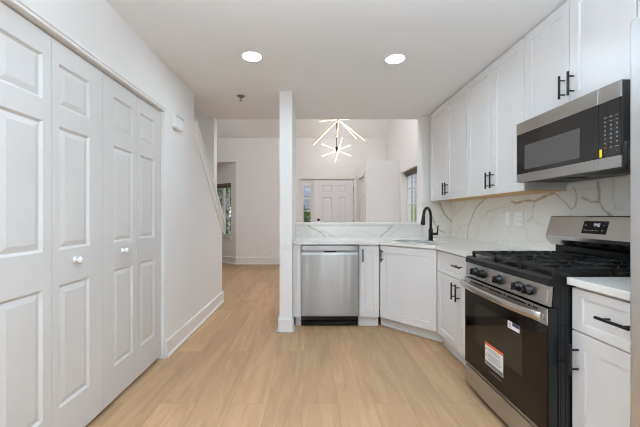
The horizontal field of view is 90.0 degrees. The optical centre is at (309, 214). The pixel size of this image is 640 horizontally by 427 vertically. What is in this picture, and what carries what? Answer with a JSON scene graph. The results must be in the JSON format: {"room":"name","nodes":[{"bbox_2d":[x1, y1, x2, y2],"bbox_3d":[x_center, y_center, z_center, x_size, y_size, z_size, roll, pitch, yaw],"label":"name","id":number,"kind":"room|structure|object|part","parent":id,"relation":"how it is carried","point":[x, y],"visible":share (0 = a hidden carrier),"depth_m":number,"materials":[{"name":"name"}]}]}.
{"room":"kitchen","nodes":[
{"label":"kitchen","id":0,"kind":"room"},
{"bbox_2d":[0,0,221,358],"bbox_3d":[-1.275,-0.035,0.895,0.150,2.450,6.990,0,0,0],"label":"wall","id":1,"kind":"structure","parent":0,"point":[94,24],"depth_m":2.78,"materials":[{"name":"white paint"}]},
{"bbox_2d":[0,1,101,426],"bbox_3d":[-1.222,0.154,1.518,0.074,2.002,0.745,0,0,0],"label":"door","id":2,"kind":"structure","parent":1,"relation":"in","point":[51,96],"depth_m":1.50,"materials":[{"name":"white paint"}]},
{"bbox_3d":[-1.206,0.233,1.672,0.042,0.035,0.035,0,0,0],"label":"knob","id":3,"kind":"part","parent":2,"relation":"part of","materials":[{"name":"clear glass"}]},
{"bbox_2d":[10,0,165,110],"bbox_3d":[-1.193,-0.874,1.873,0.012,0.034,1.558,0,0,0],"label":"trim","id":4,"kind":"structure","parent":1,"relation":"attached to","point":[24,6],"depth_m":1.65,"materials":[{"name":"white paint"}]},
{"bbox_2d":[102,72,160,409],"bbox_3d":[-1.222,0.154,2.265,0.074,2.002,0.743,0,0,0],"label":"door","id":5,"kind":"structure","parent":1,"relation":"in","point":[131,127],"depth_m":2.18,"materials":[{"name":"white paint"}]},
{"bbox_3d":[-1.206,0.233,2.098,0.042,0.035,0.035,0,0,0],"label":"knob","id":6,"kind":"part","parent":5,"relation":"part of","materials":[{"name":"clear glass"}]},
{"bbox_2d":[172,112,184,131],"bbox_3d":[-1.175,-0.832,2.870,0.050,0.133,0.174,0,0,0],"label":"door chime","id":7,"kind":"object","parent":1,"relation":"attached to","point":[177,119],"visible":1,"depth_m":2.82,"materials":[{"name":"white plastic"}]},
{"bbox_2d":[165,291,223,357],"bbox_3d":[-1.187,1.120,3.535,0.026,0.140,1.750,0,0,0],"label":"baseboard","id":8,"kind":"structure","parent":1,"relation":"attached to","point":[179,337],"depth_m":3.18,"materials":[{"name":"white paint"}]},
{"bbox_2d":[194,120,224,231],"bbox_3d":[-1.264,-0.374,3.886,0.192,1.228,1.108,0,0,0],"label":"trim","id":9,"kind":"structure","parent":1,"relation":"attached to","point":[197,134],"depth_m":3.74,"materials":[{"name":"white paint"}]},
{"bbox_2d":[194,106,203,141],"bbox_3d":[-1.865,-1.746,4.750,1.070,5.872,4.500,0,0,0],"label":"wall","id":10,"kind":"structure","parent":0,"point":[198,115],"depth_m":4.50,"materials":[{"name":"white paint"}]},
{"bbox_2d":[217,162,235,256],"bbox_3d":[-2.143,-0.045,8.091,1.020,2.470,0.150,0,0,36],"label":"wall","id":11,"kind":"structure","parent":0,"point":[226,173],"depth_m":7.83,"materials":[{"name":"white paint"}]},
{"bbox_2d":[217,183,230,188],"bbox_3d":[-2.216,-0.733,8.088,0.745,0.110,0.070,0,0,36],"label":"roller shade","id":12,"kind":"object","parent":11,"relation":"attached to","point":[224,185],"visible":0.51,"depth_m":8.00,"materials":[{"name":"grey fabric"}]},
{"bbox_2d":[219,188,231,240],"bbox_3d":[-2.206,-0.080,8.102,0.825,1.420,0.165,0,0,36],"label":"window","id":13,"kind":"structure","parent":11,"relation":"in","point":[225,236],"depth_m":8.07,"materials":[{"name":"white paint"}]},
{"bbox_3d":[-2.225,0.580,8.076,0.825,0.100,0.100,0,0,36],"label":"sill","id":14,"kind":"part","parent":13,"relation":"part of","materials":[{"name":"white paint"}]},
{"bbox_2d":[222,256,235,263],"bbox_3d":[-2.195,1.105,8.019,1.020,0.170,0.026,0,0,36],"label":"baseboard","id":15,"kind":"structure","parent":11,"relation":"attached to","point":[225,259],"depth_m":7.87,"materials":[{"name":"white paint"}]},
{"bbox_2d":[280,91,295,318],"bbox_3d":[-0.240,-0.035,3.740,0.129,2.450,0.960,0,0,0],"label":"wall column","id":16,"kind":"structure","parent":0,"point":[287,110],"depth_m":3.26,"materials":[{"name":"white paint"}]},
{"bbox_2d":[277,314,294,332],"bbox_3d":[-0.242,1.123,3.726,0.181,0.135,0.988,0,0,0],"label":"baseboard","id":17,"kind":"structure","parent":16,"relation":"attached to","point":[284,325],"depth_m":3.24,"materials":[{"name":"white paint"}]},
{"bbox_2d":[85,263,508,426],"bbox_3d":[-0.800,1.250,2.950,5.600,0.120,11.300,0,0,0],"label":"floor","id":18,"kind":"structure","parent":0,"point":[236,369],"depth_m":2.31,"materials":[{"name":"brown wood"}]},
{"bbox_2d":[293,244,301,325],"bbox_3d":[-0.134,0.752,3.686,0.080,0.876,0.600,0,0,0],"label":"filler panel","id":19,"kind":"object","parent":18,"relation":"on","point":[296,247],"visible":0.79,"depth_m":3.39,"materials":[{"name":"white paint"}]},
{"bbox_2d":[301,244,358,324],"bbox_3d":[0.215,0.753,3.694,0.606,0.874,0.624,0,0,0],"label":"dishwasher","id":20,"kind":"object","parent":18,"relation":"on","point":[329,272],"visible":1,"depth_m":3.38,"materials":[{"name":"silver metal"}]},
{"bbox_3d":[0.213,1.127,3.433,0.594,0.102,0.038,0,0,0],"label":"toe panel","id":21,"kind":"part","parent":20,"relation":"part of","materials":[{"name":"black metal"}]},
{"bbox_2d":[358,244,378,325],"bbox_3d":[0.632,0.752,3.687,0.213,0.876,0.684,0,0,0],"label":"base cabinet","id":22,"kind":"object","parent":18,"relation":"on","point":[368,253],"visible":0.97,"depth_m":3.39,"materials":[{"name":"white paint"}]},
{"bbox_2d":[380,245,443,342],"bbox_3d":[0.976,0.752,3.189,0.136,0.876,0.680,0,0,-45],"label":"base cabinet","id":23,"kind":"object","parent":18,"relation":"on","point":[408,275],"visible":0.95,"depth_m":3.16,"materials":[{"name":"white paint"}]},
{"bbox_2d":[438,250,466,365],"bbox_3d":[1.467,0.752,2.585,0.664,0.876,0.728,0,0,0],"label":"base cabinet","id":24,"kind":"object","parent":18,"relation":"on","point":[451,267],"visible":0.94,"depth_m":2.65,"materials":[{"name":"white paint"}]},
{"bbox_2d":[293,237,537,256],"bbox_3d":[0.812,0.294,3.124,1.974,0.032,1.810,0,0,0],"label":"countertop","id":25,"kind":"structure","parent":24,"relation":"on","point":[458,246],"depth_m":3.36,"materials":[{"name":"white stone"}]},
{"bbox_2d":[421,207,438,240],"bbox_3d":[1.254,0.094,3.401,0.282,0.367,0.097,0,0,-36],"label":"faucet","id":26,"kind":"object","parent":25,"relation":"on","point":[431,233],"visible":1,"depth_m":3.45,"materials":[{"name":"black metal"}]},
{"bbox_3d":[1.250,0.029,3.397,0.029,0.237,0.224,0,0,42],"label":"spout","id":27,"kind":"part","parent":26,"relation":"part of","materials":[{"name":"black metal"}]},
{"bbox_3d":[1.185,0.796,2.740,0.020,0.567,0.396,0,0,0],"label":"door","id":28,"kind":"part","parent":24,"relation":"part of","materials":[{"name":"white paint"}]},
{"bbox_3d":[1.155,0.612,2.576,0.042,0.135,0.013,0,0,0],"label":"handle","id":29,"kind":"part","parent":24,"relation":"part of","materials":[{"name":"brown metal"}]},
{"bbox_3d":[1.185,0.415,2.582,0.020,0.183,0.713,0,0,0],"label":"drawer","id":30,"kind":"part","parent":24,"relation":"part of","materials":[{"name":"white paint"}]},
{"bbox_3d":[1.155,0.612,2.504,0.042,0.135,0.013,0,0,0],"label":"handle","id":31,"kind":"part","parent":24,"relation":"part of","materials":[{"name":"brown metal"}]},
{"bbox_3d":[1.185,0.796,2.382,0.020,0.567,0.313,0,0,0],"label":"door","id":32,"kind":"part","parent":24,"relation":"part of","materials":[{"name":"white paint"}]},
{"bbox_2d":[460,216,629,426],"bbox_3d":[1.395,0.598,1.827,0.777,1.184,0.778,0,0,0],"label":"gas range","id":33,"kind":"object","parent":18,"relation":"on","point":[518,304],"visible":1,"depth_m":1.68,"materials":[{"name":"black metal"}]},
{"bbox_3d":[1.062,0.368,2.078,0.042,0.054,0.054,0,0,0],"label":"knob","id":34,"kind":"part","parent":33,"relation":"part of","materials":[{"name":"black plastic"}]},
{"bbox_3d":[1.062,0.368,1.998,0.042,0.054,0.054,0,0,0],"label":"knob","id":35,"kind":"part","parent":33,"relation":"part of","materials":[{"name":"black plastic"}]},
{"bbox_2d":[486,348,500,367],"bbox_3d":[1.072,0.831,1.867,0.001,0.070,0.162,0,0,0],"label":"print","id":36,"kind":"object","parent":33,"relation":"on","point":[493,357],"depth_m":1.86},
{"bbox_3d":[1.062,0.368,1.826,0.042,0.054,0.054,0,0,0],"label":"knob","id":37,"kind":"part","parent":33,"relation":"part of","materials":[{"name":"black plastic"}]},
{"bbox_3d":[1.099,1.085,1.827,0.042,0.126,0.771,0,0,0],"label":"storage drawer","id":38,"kind":"part","parent":33,"relation":"part of","materials":[{"name":"silver metal"}]},
{"bbox_3d":[1.074,1.002,1.827,0.003,0.009,0.769,0,0,0],"label":"trim","id":39,"kind":"part","parent":33,"relation":"part of","materials":[{"name":"silver metal"}]},
{"bbox_3d":[1.039,0.462,1.827,0.064,0.042,0.755,0,0,0],"label":"oven handle","id":40,"kind":"part","parent":33,"relation":"part of","materials":[{"name":"silver metal"}]},
{"bbox_3d":[1.075,0.748,1.827,0.002,0.496,0.763,0,0,0],"label":"oven glass","id":41,"kind":"part","parent":33,"relation":"part of","materials":[{"name":"black glass"}]},
{"bbox_3d":[1.089,0.368,1.827,0.020,0.094,0.773,0,0,0],"label":"control panel","id":42,"kind":"part","parent":33,"relation":"part of","materials":[{"name":"silver metal"}]},
{"bbox_3d":[1.098,0.715,1.827,0.044,0.586,0.771,0,0,0],"label":"oven door","id":43,"kind":"part","parent":33,"relation":"part of","materials":[{"name":"black glass"}]},
{"bbox_3d":[1.062,0.368,1.655,0.042,0.054,0.054,0,0,0],"label":"knob","id":44,"kind":"part","parent":33,"relation":"part of","materials":[{"name":"black plastic"}]},
{"bbox_3d":[1.062,0.368,1.575,0.042,0.054,0.054,0,0,0],"label":"knob","id":45,"kind":"part","parent":33,"relation":"part of","materials":[{"name":"black plastic"}]},
{"bbox_2d":[466,255,629,286],"bbox_3d":[1.391,0.301,1.827,0.619,0.042,0.777,0,0,0],"label":"cooktop","id":46,"kind":"object","parent":33,"relation":"in","point":[534,276],"depth_m":1.61,"materials":[{"name":"black metal"}]},
{"bbox_2d":[569,287,629,426],"bbox_3d":[1.467,0.752,1.220,0.664,0.876,0.430,0,0,0],"label":"base cabinet","id":47,"kind":"object","parent":18,"relation":"on","point":[599,350],"visible":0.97,"depth_m":1.30,"materials":[{"name":"white paint"}]},
{"bbox_3d":[1.155,0.632,1.399,0.042,0.135,0.013,0,0,0],"label":"handle","id":48,"kind":"part","parent":47,"relation":"part of","materials":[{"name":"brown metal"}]},
{"bbox_2d":[567,277,629,300],"bbox_3d":[1.476,0.294,1.220,0.646,0.032,0.433,0,0,0],"label":"countertop","id":49,"kind":"structure","parent":47,"relation":"on","point":[619,287],"depth_m":1.30,"materials":[{"name":"white stone"}]},
{"bbox_3d":[1.185,0.415,1.220,0.020,0.183,0.423,0,0,0],"label":"drawer","id":50,"kind":"part","parent":47,"relation":"part of","materials":[{"name":"white paint"}]},
{"bbox_3d":[1.185,0.796,1.220,0.020,0.567,0.423,0,0,0],"label":"door","id":51,"kind":"part","parent":47,"relation":"part of","materials":[{"name":"white paint"}]},
{"bbox_3d":[1.155,0.409,1.212,0.042,0.013,0.135,0,0,0],"label":"handle","id":52,"kind":"part","parent":47,"relation":"part of","materials":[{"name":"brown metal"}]},
{"bbox_2d":[630,16,639,426],"bbox_3d":[1.360,0.292,0.559,0.841,1.796,0.878,0,0,0],"label":"refrigerator","id":53,"kind":"object","parent":18,"relation":"on","point":[635,23],"visible":1,"depth_m":0.98,"materials":[{"name":"silver metal"}]},
{"bbox_2d":[217,138,385,256],"bbox_3d":[-0.870,-0.460,7.805,5.460,3.300,0.150,0,0,0],"label":"wall","id":54,"kind":"structure","parent":0,"point":[257,160],"depth_m":7.73,"materials":[{"name":"white paint"}]},
{"bbox_2d":[236,257,279,263],"bbox_3d":[-1.055,1.105,7.717,1.440,0.170,0.026,0,0,0],"label":"baseboard","id":55,"kind":"structure","parent":54,"relation":"attached to","point":[239,260],"depth_m":7.71,"materials":[{"name":"white paint"}]},
{"bbox_2d":[300,180,312,221],"bbox_3d":[-0.077,0.160,7.800,0.301,2.041,0.060,0,0,0],"label":"window","id":56,"kind":"structure","parent":54,"relation":"in","point":[303,183],"depth_m":7.78,"materials":[{"name":"white paint"}]},
{"bbox_2d":[296,175,357,221],"bbox_3d":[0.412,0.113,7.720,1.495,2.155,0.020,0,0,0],"label":"trim","id":57,"kind":"structure","parent":54,"relation":"attached to","point":[355,177],"depth_m":7.71,"materials":[{"name":"white paint"}]},
{"bbox_2d":[315,180,353,221],"bbox_3d":[0.604,0.159,7.747,0.938,2.038,0.117,0,0,0],"label":"door","id":58,"kind":"structure","parent":54,"relation":"in","point":[333,198],"depth_m":7.76,"materials":[{"name":"white paint"}]},
{"bbox_2d":[217,119,391,137],"bbox_3d":[-0.825,-3.284,5.250,5.550,3.013,5.260,0,0,0],"label":"ceiling","id":59,"kind":"structure","parent":0,"point":[226,128],"depth_m":7.45,"materials":[{"name":"white paint"}]},
{"bbox_2d":[322,120,350,161],"bbox_3d":[0.600,-1.692,7.101,0.663,1.070,0.337,0,0,0],"label":"chandelier","id":60,"kind":"object","parent":59,"relation":"hanging from","point":[337,149],"visible":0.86,"depth_m":7.09,"materials":[{"name":"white metal"}]},
{"bbox_2d":[312,119,365,144],"bbox_3d":[0.520,-2.050,5.843,0.931,1.563,0.566,0,0,-12],"label":"chandelier","id":61,"kind":"object","parent":59,"relation":"hanging from","point":[338,120],"visible":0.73,"depth_m":5.90,"materials":[{"name":"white metal"}]},
{"bbox_2d":[105,0,567,118],"bbox_3d":[0.310,-1.330,0.760,3.280,0.140,6.920,0,0,0],"label":"ceiling","id":62,"kind":"structure","parent":0,"point":[330,54],"depth_m":2.37,"materials":[{"name":"white paint"}]},
{"bbox_2d":[241,51,262,61],"bbox_3d":[-0.457,-1.256,2.540,0.172,0.006,0.172,0,0,0],"label":"recessed light","id":63,"kind":"object","parent":62,"relation":"in","point":[252,56],"visible":1,"depth_m":2.54,"materials":[{"name":"white plastic"}]},
{"bbox_2d":[384,54,405,63],"bbox_3d":[0.690,-1.256,2.580,0.172,0.006,0.172,0,0,0],"label":"recessed light","id":64,"kind":"object","parent":62,"relation":"in","point":[393,58],"visible":1,"depth_m":2.57,"materials":[{"name":"white plastic"}]},
{"bbox_2d":[358,160,398,221],"bbox_3d":[1.514,0.030,7.175,0.691,2.320,1.109,0,0,0],"label":"wall","id":65,"kind":"structure","parent":0,"point":[381,176],"depth_m":6.62,"materials":[{"name":"white paint"}]},
{"bbox_2d":[358,172,364,221],"bbox_3d":[1.190,0.140,7.185,0.077,2.100,0.930,0,0,0],"label":"door","id":66,"kind":"structure","parent":65,"relation":"in","point":[362,180],"depth_m":7.20,"materials":[{"name":"white paint"}]},
{"bbox_3d":[1.210,0.167,7.185,0.035,2.023,0.800,0,0,0],"label":"panel","id":67,"kind":"part","parent":66,"relation":"part of","materials":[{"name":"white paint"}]},
{"bbox_2d":[379,115,451,308],"bbox_3d":[0.812,-0.035,4.125,1.976,2.450,0.190,0,0,0],"label":"wall","id":68,"kind":"structure","parent":0,"point":[423,122],"depth_m":4.03,"materials":[{"name":"white paint"}]},
{"bbox_2d":[295,222,420,224],"bbox_3d":[0.635,0.112,4.122,1.620,0.031,0.255,0,0,0],"label":"ledge","id":69,"kind":"object","parent":68,"relation":"attached to","point":[296,223],"visible":0.92,"depth_m":4.00,"materials":[{"name":"white stone"}]},
{"bbox_2d":[296,225,421,236],"bbox_3d":[0.622,0.203,4.024,1.594,0.148,0.011,0,0,0],"label":"backsplash","id":70,"kind":"structure","parent":68,"relation":"attached to","point":[301,230],"depth_m":4.02,"materials":[{"name":"white stone"}]},
{"bbox_2d":[422,202,451,236],"bbox_3d":[1.605,0.054,4.024,0.367,0.446,0.011,0,0,0],"label":"backsplash","id":71,"kind":"structure","parent":68,"relation":"attached to","point":[441,211],"depth_m":4.02,"materials":[{"name":"white stone"}]},
{"bbox_2d":[386,119,629,221],"bbox_3d":[1.930,-1.810,2.640,0.260,6.000,10.480,0,0,0],"label":"wall","id":72,"kind":"structure","parent":0,"point":[401,140],"depth_m":6.50,"materials":[{"name":"white paint"}]},
{"bbox_2d":[407,173,416,221],"bbox_3d":[1.940,-0.195,5.925,0.220,1.330,1.210,0,0,0],"label":"window","id":73,"kind":"structure","parent":72,"relation":"in","point":[409,187],"depth_m":6.45,"materials":[{"name":"white paint"}]},
{"bbox_2d":[404,167,416,176],"bbox_3d":[1.955,-0.813,5.925,0.070,0.090,1.130,0,0,0],"label":"roller shade","id":74,"kind":"object","parent":73,"relation":"attached to","point":[413,171],"visible":0.59,"depth_m":6.08,"materials":[{"name":"beige fabric"}]},
{"bbox_2d":[431,85,494,200],"bbox_3d":[1.629,-0.714,3.515,0.340,1.088,0.909,0,0,0],"label":"upper cabinet","id":75,"kind":"object","parent":72,"relation":"attached to","point":[449,121],"visible":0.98,"depth_m":3.42,"materials":[{"name":"white paint"}]},
{"bbox_3d":[1.510,-0.710,3.735,0.020,1.077,0.466,0,0,0],"label":"door","id":76,"kind":"part","parent":75,"relation":"part of","materials":[{"name":"white paint"}]},
{"bbox_3d":[1.510,-0.710,3.280,0.020,1.077,0.436,0,0,0],"label":"door","id":77,"kind":"part","parent":75,"relation":"part of","materials":[{"name":"white paint"}]},
{"bbox_3d":[1.659,-0.172,3.515,0.277,0.004,0.908,0,0,0],"label":"underside panel","id":78,"kind":"part","parent":75,"relation":"part of","materials":[{"name":"brown wood"}]},
{"bbox_2d":[467,36,566,196],"bbox_3d":[1.629,-0.714,2.645,0.340,1.088,0.825,0,0,0],"label":"upper cabinet","id":79,"kind":"object","parent":72,"relation":"attached to","point":[495,96],"visible":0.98,"depth_m":2.57,"materials":[{"name":"white paint"}]},
{"bbox_3d":[1.510,-0.710,2.848,0.020,1.077,0.417,0,0,0],"label":"door","id":80,"kind":"part","parent":79,"relation":"part of","materials":[{"name":"white paint"}]},
{"bbox_3d":[1.480,-0.285,2.669,0.042,0.135,0.013,0,0,0],"label":"handle","id":81,"kind":"part","parent":79,"relation":"part of","materials":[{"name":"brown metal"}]},
{"bbox_3d":[1.510,-0.710,2.434,0.020,1.077,0.401,0,0,0],"label":"door","id":82,"kind":"part","parent":79,"relation":"part of","materials":[{"name":"white paint"}]},
{"bbox_3d":[1.659,-0.172,2.645,0.277,0.004,0.824,0,0,0],"label":"underside panel","id":83,"kind":"part","parent":79,"relation":"part of","materials":[{"name":"brown wood"}]},
{"bbox_2d":[452,185,629,250],"bbox_3d":[1.794,0.054,2.509,0.011,0.446,3.018,0,0,0],"label":"backsplash","id":84,"kind":"structure","parent":72,"relation":"attached to","point":[482,220],"depth_m":2.59,"materials":[{"name":"white stone"}]},
{"bbox_2d":[505,212,510,225],"bbox_3d":[1.784,0.035,2.875,0.008,0.120,0.075,0,0,0],"label":"light switch","id":85,"kind":"object","parent":84,"relation":"attached to","point":[507,214],"visible":1,"depth_m":2.87,"materials":[{"name":"white plastic"}]},
{"bbox_2d":[514,212,523,225],"bbox_3d":[1.784,0.035,2.728,0.008,0.120,0.118,0,0,0],"label":"power outlet","id":86,"kind":"object","parent":84,"relation":"attached to","point":[518,216],"visible":1,"depth_m":2.72,"materials":[{"name":"white plastic"}]},
{"bbox_2d":[525,0,637,120],"bbox_3d":[1.629,-0.946,1.850,0.340,0.625,0.759,0,0,0],"label":"upper cabinet","id":87,"kind":"object","parent":72,"relation":"attached to","point":[582,48],"visible":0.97,"depth_m":1.80,"materials":[{"name":"white paint"}]},
{"bbox_3d":[1.510,-0.941,2.039,0.020,0.615,0.378,0,0,0],"label":"door","id":88,"kind":"part","parent":87,"relation":"part of","materials":[{"name":"white paint"}]},
{"bbox_3d":[1.480,-0.747,1.880,0.042,0.135,0.013,0,0,0],"label":"handle","id":89,"kind":"part","parent":87,"relation":"part of","materials":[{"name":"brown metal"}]},
{"bbox_3d":[1.480,-0.747,1.816,0.042,0.135,0.013,0,0,0],"label":"handle","id":90,"kind":"part","parent":87,"relation":"part of","materials":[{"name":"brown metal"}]},
{"bbox_2d":[517,79,629,182],"bbox_3d":[1.615,-0.423,1.843,0.365,0.404,0.743,0,0,0],"label":"microwave","id":91,"kind":"object","parent":87,"relation":"attached to","point":[582,138],"visible":0.96,"depth_m":1.71,"materials":[{"name":"grey metal"}]},
{"bbox_3d":[1.437,-0.412,1.902,0.004,0.268,0.626,0,0,0],"label":"door glass","id":92,"kind":"part","parent":91,"relation":"part of","materials":[{"name":"black glass"}]},
{"bbox_3d":[1.459,-0.423,1.902,0.038,0.403,0.626,0,0,0],"label":"door","id":93,"kind":"part","parent":91,"relation":"part of","materials":[{"name":"silver metal"}]},
{"bbox_3d":[1.437,-0.412,1.529,0.004,0.268,0.114,0,0,0],"label":"keypad glass","id":94,"kind":"part","parent":91,"relation":"part of","materials":[{"name":"black glass"}]},
{"bbox_2d":[604,114,618,152],"bbox_3d":[1.435,-0.386,1.522,0.001,0.172,0.077,0,0,0],"label":"keypad","id":95,"kind":"object","parent":91,"relation":"on","point":[611,121],"depth_m":1.52,"materials":[{"name":"black plastic"}]},
{"bbox_3d":[1.510,-0.941,1.659,0.020,0.615,0.374,0,0,0],"label":"door","id":96,"kind":"part","parent":87,"relation":"part of","materials":[{"name":"white paint"}]},
{"bbox_2d":[566,176,629,190],"bbox_3d":[1.794,-0.195,1.762,0.011,0.050,0.933,0,0,0],"label":"backsplash","id":97,"kind":"structure","parent":72,"relation":"attached to","point":[624,180],"depth_m":1.97,"materials":[{"name":"white stone"}]},
{"bbox_2d":[624,141,629,165],"bbox_3d":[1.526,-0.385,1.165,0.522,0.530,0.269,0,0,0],"label":"handle","id":98,"kind":"object","parent":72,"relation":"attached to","point":[626,143],"visible":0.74,"depth_m":1.28,"materials":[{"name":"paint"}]},
{"bbox_2d":[638,0,639,15],"bbox_3d":[1.629,-0.964,0.983,0.340,0.588,0.966,0,0,0],"label":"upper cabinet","id":99,"kind":"object","parent":72,"relation":"attached to","point":[638,0],"visible":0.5,"depth_m":1.46,"materials":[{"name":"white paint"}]},
{"label":"outside","id":100,"kind":"structure","parent":0,"visible":0},
{"bbox_3d":[2.500,1.490,24.375,45.000,0.100,31.250,0,0,0],"label":"ground","id":101,"kind":"structure","parent":100,"visible":0},
{"bbox_2d":[217,188,227,229],"bbox_3d":[-7.500,-1.885,15.750,6.600,6.650,5.100,0,0,0],"label":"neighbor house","id":102,"kind":"structure","parent":101,"relation":"on","point":[220,196],"depth_m":17.35,"materials":[{"name":"grey"}]},
{"bbox_2d":[217,188,230,233],"bbox_3d":[-3.148,-0.194,10.193,1.792,3.386,1.900,0,0,0],"label":"shrub","id":103,"kind":"object","parent":101,"relation":"on","point":[218,190],"visible":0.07,"depth_m":10.07,"materials":[{"name":"green plant"}]},
{"bbox_2d":[304,205,310,221],"bbox_3d":[-0.243,0.565,9.908,1.287,1.791,1.076,0,0,0],"label":"shrub","id":104,"kind":"object","parent":101,"relation":"on","point":[306,214],"visible":0.03,"depth_m":9.66,"materials":[{"name":"green plant"}]},
{"bbox_2d":[304,174,415,219],"bbox_3d":[1.000,-1.885,15.500,8.600,6.650,4.600,0,0,0],"label":"neighbor house","id":105,"kind":"structure","parent":101,"relation":"on","point":[307,189],"depth_m":13.50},
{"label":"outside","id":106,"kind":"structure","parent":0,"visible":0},
{"bbox_3d":[13.600,1.490,5.120,22.800,0.100,7.240,0,0,0],"label":"ground","id":107,"kind":"structure","parent":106,"visible":0},
{"bbox_2d":[411,202,415,221],"bbox_3d":[2.917,0.559,8.210,1.577,1.826,2.045,0,0,0],"label":"shrub","id":108,"kind":"object","parent":107,"relation":"on","point":[415,202],"visible":0.04,"depth_m":8.07,"materials":[{"name":"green plant"}]}
]}

